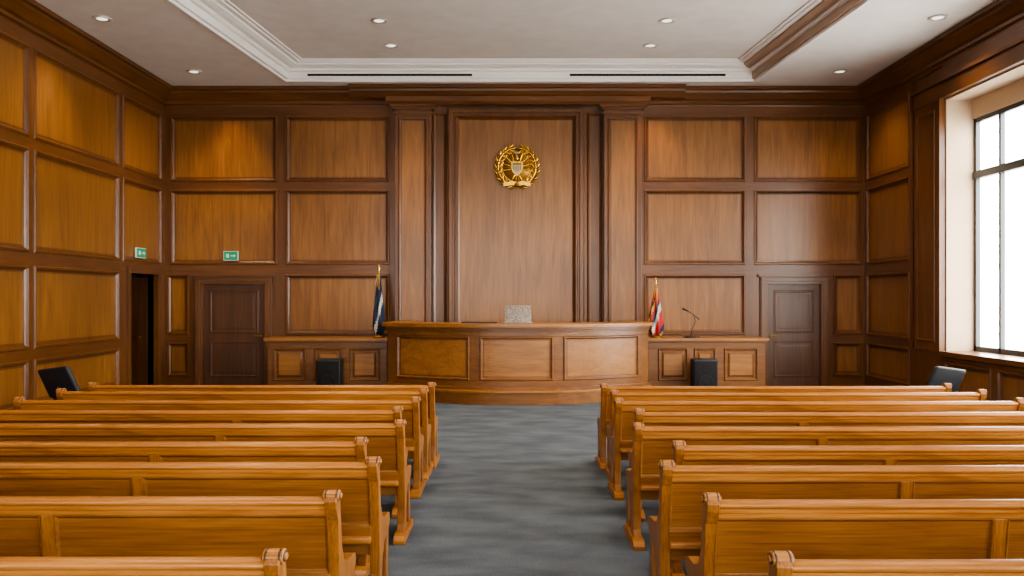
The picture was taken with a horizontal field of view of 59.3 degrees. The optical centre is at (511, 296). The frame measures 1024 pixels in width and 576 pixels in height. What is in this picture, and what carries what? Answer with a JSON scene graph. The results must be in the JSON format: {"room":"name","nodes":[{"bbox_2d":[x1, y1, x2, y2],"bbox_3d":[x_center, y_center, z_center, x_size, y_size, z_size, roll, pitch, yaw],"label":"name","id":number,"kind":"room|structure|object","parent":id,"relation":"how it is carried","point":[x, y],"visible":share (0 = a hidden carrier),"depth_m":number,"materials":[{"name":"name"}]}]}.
{"room":"courtroom","nodes":[
{"label":"courtroom","id":0,"kind":"room"},
{"bbox_2d":[0,17,163,409],"bbox_3d":[-6.866,-1.350,7.055,0.368,6.400,20.710,0,0,0],"label":"wall","id":1,"kind":"structure","parent":0,"point":[82,150],"depth_m":13.65,"materials":[{"name":"brown wood"}]},
{"bbox_2d":[0,0,171,105],"bbox_3d":[-6.612,-3.837,7.200,0.275,0.375,20.400,0,0,0],"label":"trim","id":2,"kind":"structure","parent":1,"relation":"attached to","point":[31,16],"depth_m":13.76,"materials":[{"name":"brown wood"}]},
{"bbox_2d":[135,247,145,257],"bbox_3d":[-6.681,-0.792,16.200,0.039,0.180,0.420,0,0,0],"label":"exit sign","id":3,"kind":"object","parent":1,"relation":"attached to","point":[139,252],"visible":1,"depth_m":16.14,"materials":[{"name":"green plastic"}]},
{"bbox_2d":[126,265,161,384],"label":"door","id":4,"kind":"structure","parent":1,"relation":"attached to","point":[137,291],"depth_m":16.89,"materials":[{"name":"brown wood"}]},
{"bbox_2d":[164,107,863,385],"bbox_3d":[0.145,-1.350,17.475,14.390,6.400,0.450,0,0,0],"label":"wall","id":5,"kind":"structure","parent":0,"point":[304,197],"depth_m":17.36,"materials":[{"name":"brown wood"}]},
{"bbox_2d":[223,251,237,260],"bbox_3d":[-5.413,-0.793,17.331,0.280,0.180,0.039,0,0,0],"label":"exit sign","id":6,"kind":"object","parent":5,"relation":"attached to","point":[227,255],"visible":1,"depth_m":17.31,"materials":[{"name":"green plastic"}]},
{"bbox_2d":[191,274,274,384],"bbox_3d":[-5.365,0.657,17.325,1.589,2.187,0.150,0,0,0],"label":"door","id":7,"kind":"structure","parent":5,"relation":"in","point":[233,312],"depth_m":17.37,"materials":[{"name":"brown wood"}]},
{"bbox_2d":[389,104,435,321],"bbox_3d":[-1.895,-0.960,17.255,0.876,5.420,0.290,0,0,0],"label":"pilaster","id":8,"kind":"object","parent":5,"relation":"attached to","point":[413,122],"visible":0.73,"depth_m":17.20,"materials":[{"name":"brown wood"}]},
{"bbox_2d":[164,86,863,106],"bbox_3d":[0.045,-3.837,17.275,13.590,0.375,0.250,0,0,0],"label":"trim","id":9,"kind":"structure","parent":5,"relation":"attached to","point":[179,96],"depth_m":17.26,"materials":[{"name":"brown wood"}]},
{"bbox_2d":[348,84,685,106],"bbox_3d":[0.097,-3.848,17.195,6.380,0.355,0.410,0,0,0],"label":"trim","id":10,"kind":"structure","parent":5,"relation":"attached to","point":[441,95],"depth_m":17.06,"materials":[{"name":"brown wood"}]},
{"bbox_2d":[494,144,540,188],"bbox_3d":[0.097,-2.503,17.250,0.903,0.878,0.129,0,0,0],"label":"emblem","id":11,"kind":"object","parent":5,"relation":"attached to","point":[514,168],"depth_m":17.25,"materials":[{"name":"gold metal"}]},
{"bbox_2d":[599,104,646,321],"bbox_3d":[2.117,-0.960,17.255,0.895,5.420,0.290,0,0,0],"label":"pilaster","id":12,"kind":"object","parent":5,"relation":"attached to","point":[621,122],"visible":0.67,"depth_m":17.20,"materials":[{"name":"brown wood"}]},
{"bbox_2d":[757,274,831,385],"bbox_3d":[5.433,0.657,17.325,1.415,2.187,0.150,0,0,0],"label":"door","id":13,"kind":"structure","parent":5,"relation":"in","point":[794,308],"depth_m":17.37,"materials":[{"name":"brown wood"}]},
{"bbox_2d":[35,0,995,85],"bbox_3d":[0.145,-4.178,7.100,14.390,0.325,20.800,0,0,0],"label":"ceiling","id":14,"kind":"structure","parent":0,"point":[232,42],"depth_m":14.65,"materials":[{"name":"paint"}]},
{"bbox_2d":[92,16,111,21],"bbox_3d":[-5.920,-4.017,13.000,0.270,0.026,0.270,0,0,0],"label":"recessed light","id":15,"kind":"object","parent":14,"relation":"in","point":[96,18],"visible":1,"depth_m":12.98,"materials":[{"name":"grey"}]},
{"bbox_2d":[186,70,201,73],"bbox_3d":[-5.670,-4.017,16.050,0.270,0.026,0.270,0,0,0],"label":"recessed light","id":16,"kind":"object","parent":14,"relation":"in","point":[187,71],"visible":1,"depth_m":16.04,"materials":[{"name":"grey"}]},
{"bbox_2d":[371,18,387,23],"bbox_3d":[-2.080,-4.327,14.100,0.270,0.026,0.270,0,0,0],"label":"recessed light","id":17,"kind":"object","parent":14,"relation":"in","point":[374,20],"visible":1,"depth_m":14.09,"materials":[{"name":"grey"}]},
{"bbox_2d":[306,73,472,76],"bbox_3d":[-2.267,-4.117,16.700,3.087,0.075,0.040,0,0,0],"label":"ceiling vent","id":18,"kind":"object","parent":14,"relation":"in","point":[308,74],"visible":1,"depth_m":16.68,"materials":[{"name":"black metal"}]},
{"bbox_2d":[383,43,398,47],"bbox_3d":[-2.080,-4.327,15.500,0.270,0.026,0.270,0,0,0],"label":"recessed light","id":19,"kind":"object","parent":14,"relation":"in","point":[388,45],"visible":1,"depth_m":15.49,"materials":[{"name":"grey"}]},
{"bbox_2d":[569,73,726,76],"bbox_3d":[2.517,-4.117,16.700,2.920,0.075,0.040,0,0,0],"label":"ceiling vent","id":20,"kind":"object","parent":14,"relation":"in","point":[571,74],"visible":1,"depth_m":16.68,"materials":[{"name":"black metal"}]},
{"bbox_2d":[643,43,658,47],"bbox_3d":[2.390,-4.327,15.500,0.270,0.026,0.270,0,0,0],"label":"recessed light","id":21,"kind":"object","parent":14,"relation":"in","point":[649,45],"visible":1,"depth_m":15.49,"materials":[{"name":"grey"}]},
{"bbox_2d":[658,18,675,23],"bbox_3d":[2.430,-4.327,14.100,0.270,0.026,0.270,0,0,0],"label":"recessed light","id":22,"kind":"object","parent":14,"relation":"in","point":[664,20],"visible":1,"depth_m":14.09,"materials":[{"name":"grey"}]},
{"bbox_2d":[832,70,847,73],"bbox_3d":[5.850,-4.017,16.050,0.270,0.026,0.270,0,0,0],"label":"recessed light","id":23,"kind":"object","parent":14,"relation":"in","point":[835,71],"visible":1,"depth_m":16.04,"materials":[{"name":"grey"}]},
{"bbox_2d":[928,15,947,20],"bbox_3d":[6.130,-4.017,12.950,0.270,0.026,0.270,0,0,0],"label":"recessed light","id":24,"kind":"object","parent":14,"relation":"in","point":[935,17],"visible":1,"depth_m":12.94,"materials":[{"name":"grey"}]},
{"bbox_2d":[356,403,686,575],"bbox_3d":[-0.605,1.825,7.200,15.890,0.150,21.000,0,0,0],"label":"floor","id":25,"kind":"structure","parent":0,"point":[512,490],"depth_m":7.55,"materials":[{"name":"carpet"}]},
{"bbox_2d":[38,366,87,399],"bbox_3d":[-5.738,1.315,11.855,0.596,0.869,0.708,0,0,20],"label":"office chair","id":26,"kind":"object","parent":25,"relation":"on","point":[52,379],"visible":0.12,"depth_m":11.56,"materials":[{"name":"black leather"}]},
{"bbox_2d":[0,547,287,575],"bbox_3d":[-2.560,1.310,3.335,3.562,0.880,0.570,0,0,0],"label":"pew","id":27,"kind":"object","parent":25,"relation":"on","point":[272,562],"visible":1,"depth_m":3.09,"materials":[{"name":"brown wood"}]},
{"bbox_2d":[0,489,355,575],"bbox_3d":[-2.550,1.310,4.285,3.562,0.880,0.570,0,0,0],"label":"pew","id":28,"kind":"object","parent":25,"relation":"on","point":[308,527],"visible":0.94,"depth_m":4.08,"materials":[{"name":"brown wood"}]},
{"bbox_2d":[0,436,369,575],"bbox_3d":[-2.680,1.310,5.835,3.562,0.880,0.570,0,0,0],"label":"pew","id":29,"kind":"object","parent":25,"relation":"on","point":[356,450],"visible":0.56,"depth_m":5.60,"materials":[{"name":"brown wood"}]},
{"bbox_2d":[0,456,389,575],"bbox_3d":[-2.495,1.310,5.135,3.562,0.880,0.570,0,0,0],"label":"pew","id":30,"kind":"object","parent":25,"relation":"on","point":[364,525],"visible":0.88,"depth_m":4.92,"materials":[{"name":"brown wood"}]},
{"bbox_2d":[0,406,407,517],"bbox_3d":[-2.650,1.310,7.405,3.562,0.880,0.570,0,0,0],"label":"pew","id":31,"kind":"object","parent":25,"relation":"on","point":[6,416],"visible":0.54,"depth_m":7.17,"materials":[{"name":"brown wood"}]},
{"bbox_2d":[0,419,413,544],"bbox_3d":[-2.535,1.310,6.635,3.562,0.880,0.570,0,0,0],"label":"pew","id":32,"kind":"object","parent":25,"relation":"on","point":[386,441],"visible":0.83,"depth_m":6.41,"materials":[{"name":"brown wood"}]},
{"bbox_2d":[13,396,425,498],"bbox_3d":[-2.580,1.310,8.095,3.562,0.880,0.570,0,0,0],"label":"pew","id":33,"kind":"object","parent":25,"relation":"on","point":[414,441],"visible":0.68,"depth_m":7.86,"materials":[{"name":"brown wood"}]},
{"bbox_2d":[56,388,432,480],"bbox_3d":[-2.580,1.310,8.835,3.562,0.880,0.570,0,0,0],"label":"pew","id":34,"kind":"object","parent":25,"relation":"on","point":[61,393],"visible":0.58,"depth_m":8.59,"materials":[{"name":"brown wood"}]},
{"bbox_2d":[87,382,439,468],"bbox_3d":[-2.560,1.310,9.435,3.562,0.880,0.570,0,0,0],"label":"pew","id":35,"kind":"object","parent":25,"relation":"on","point":[92,386],"visible":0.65,"depth_m":9.20,"materials":[{"name":"brown wood"}]},
{"bbox_2d":[263,337,386,384],"bbox_3d":[-3.324,1.245,16.495,2.268,1.010,0.730,0,0,0],"label":"desk","id":36,"kind":"object","parent":25,"relation":"on","point":[291,360],"visible":0.68,"depth_m":16.20,"materials":[{"name":"brown wood"}]},
{"bbox_2d":[372,265,384,337],"bbox_3d":[-2.431,0.065,16.450,0.220,1.350,0.218,0,0,-38],"label":"flag","id":37,"kind":"object","parent":36,"relation":"on","point":[378,313],"visible":0.97,"depth_m":16.41,"materials":[{"name":"black fabric"}]},
{"bbox_2d":[316,358,342,384],"bbox_3d":[-3.210,1.420,15.861,0.420,0.660,0.358,0,0,0],"label":"loudspeaker","id":38,"kind":"object","parent":25,"relation":"on","point":[329,371],"visible":0.74,"depth_m":15.69,"materials":[{"name":"black plastic"}]},
{"bbox_2d":[382,320,653,404],"bbox_3d":[0.100,1.095,15.720,4.708,1.310,2.360,0,0,0],"label":"bench","id":39,"kind":"object","parent":25,"relation":"on","point":[499,363],"visible":0.86,"depth_m":14.91,"materials":[{"name":"brown wood"}]},
{"bbox_2d":[504,305,531,322],"bbox_3d":[0.100,0.290,15.194,0.480,0.300,0.168,0,0,0],"label":"name plaque","id":40,"kind":"object","parent":39,"relation":"on","point":[513,313],"visible":0.93,"depth_m":15.17,"materials":[{"name":"beige stone"}]},
{"bbox_2d":[690,358,717,385],"bbox_3d":[3.384,1.420,15.861,0.420,0.660,0.358,0,0,0],"label":"loudspeaker","id":41,"kind":"object","parent":25,"relation":"on","point":[703,371],"visible":0.7,"depth_m":15.69,"materials":[{"name":"black plastic"}]},
{"bbox_2d":[648,337,769,385],"bbox_3d":[3.505,1.245,16.495,2.230,1.010,0.730,0,0,0],"label":"desk","id":42,"kind":"object","parent":25,"relation":"on","point":[741,360],"visible":0.69,"depth_m":16.20,"materials":[{"name":"brown wood"}]},
{"bbox_2d":[648,278,663,337],"bbox_3d":[2.632,0.185,16.450,0.263,1.110,0.225,0,0,-38],"label":"flag","id":43,"kind":"object","parent":42,"relation":"on","point":[655,314],"visible":0.96,"depth_m":16.40,"materials":[{"name":"red fabric"}]},
{"bbox_2d":[682,308,699,337],"bbox_3d":[3.239,0.465,16.348,0.302,0.549,0.200,0,0,-33],"label":"desk microphone","id":44,"kind":"object","parent":42,"relation":"on","point":[684,309],"visible":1,"depth_m":16.34,"materials":[{"name":"black plastic"}]},
{"bbox_2d":[595,383,951,470],"bbox_3d":[2.670,1.310,9.335,3.562,0.880,0.570,0,0,0],"label":"pew","id":45,"kind":"object","parent":25,"relation":"on","point":[603,420],"visible":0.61,"depth_m":9.10,"materials":[{"name":"brown wood"}]},
{"bbox_2d":[604,389,986,480],"bbox_3d":[2.705,1.310,8.735,3.562,0.880,0.570,0,0,0],"label":"pew","id":46,"kind":"object","parent":25,"relation":"on","point":[980,394],"visible":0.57,"depth_m":8.49,"materials":[{"name":"brown wood"}]},
{"bbox_2d":[608,397,1023,500],"bbox_3d":[2.660,1.310,8.015,3.562,0.880,0.570,0,0,0],"label":"pew","id":47,"kind":"object","parent":25,"relation":"on","point":[621,442],"visible":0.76,"depth_m":7.78,"materials":[{"name":"brown wood"}]},
{"bbox_2d":[623,422,1023,550],"bbox_3d":[2.615,1.310,6.485,3.562,0.880,0.570,0,0,0],"label":"pew","id":48,"kind":"object","parent":25,"relation":"on","point":[651,444],"visible":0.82,"depth_m":6.27,"materials":[{"name":"brown wood"}]},
{"bbox_2d":[626,408,1023,521],"bbox_3d":[2.735,1.310,7.285,3.562,0.880,0.570,0,0,0],"label":"pew","id":49,"kind":"object","parent":25,"relation":"on","point":[648,418],"visible":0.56,"depth_m":7.05,"materials":[{"name":"brown wood"}]},
{"bbox_2d":[648,459,1023,575],"bbox_3d":[2.565,1.310,5.035,3.562,0.880,0.570,0,0,0],"label":"pew","id":50,"kind":"object","parent":25,"relation":"on","point":[675,533],"visible":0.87,"depth_m":4.82,"materials":[{"name":"brown wood"}]},
{"bbox_2d":[670,440,1023,575],"bbox_3d":[2.750,1.310,5.685,3.562,0.880,0.570,0,0,0],"label":"pew","id":51,"kind":"object","parent":25,"relation":"on","point":[683,454],"visible":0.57,"depth_m":5.46,"materials":[{"name":"brown wood"}]},
{"bbox_2d":[685,492,1023,575],"bbox_3d":[2.625,1.310,4.225,3.562,0.880,0.570,0,0,0],"label":"pew","id":52,"kind":"object","parent":25,"relation":"on","point":[737,535],"visible":0.93,"depth_m":4.02,"materials":[{"name":"brown wood"}]},
{"bbox_2d":[767,550,1023,575],"bbox_3d":[2.660,1.310,3.305,3.562,0.880,0.570,0,0,0],"label":"pew","id":53,"kind":"object","parent":25,"relation":"on","point":[781,562],"visible":1,"depth_m":3.06,"materials":[{"name":"brown wood"}]},
{"bbox_2d":[925,366,965,391],"bbox_3d":[5.479,1.315,11.855,0.594,0.869,0.708,0,0,-20],"label":"office chair","id":54,"kind":"object","parent":25,"relation":"on","point":[939,375],"visible":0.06,"depth_m":11.55,"materials":[{"name":"black leather"}]},
{"bbox_2d":[864,21,1023,400],"bbox_3d":[7.056,-1.350,7.050,0.568,6.400,20.700,0,0,0],"label":"wall","id":55,"kind":"structure","parent":0,"point":[891,358],"depth_m":15.92,"materials":[{"name":"brown wood"}]},
{"bbox_2d":[857,0,1023,105],"bbox_3d":[6.702,-3.837,7.200,0.275,0.375,20.400,0,0,0],"label":"trim","id":56,"kind":"structure","parent":55,"relation":"attached to","point":[998,16],"depth_m":13.88,"materials":[{"name":"brown wood"}]},
{"bbox_2d":[910,36,1023,367],"bbox_3d":[7.035,-1.250,12.235,0.650,4.360,5.870,0,0,0],"label":"window","id":57,"kind":"structure","parent":55,"relation":"in","point":[1003,93],"depth_m":14.17,"materials":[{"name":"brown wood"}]},
{"label":"outside","id":58,"kind":"structure","parent":0,"visible":0},
{"bbox_2d":[1005,348,1023,350],"bbox_3d":[8.420,2.300,0.000,76.840,0.100,80.000,0,0,0],"label":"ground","id":59,"kind":"structure","parent":58,"point":[1022,349],"depth_m":39.32,"materials":[{"name":"white"}]}
]}

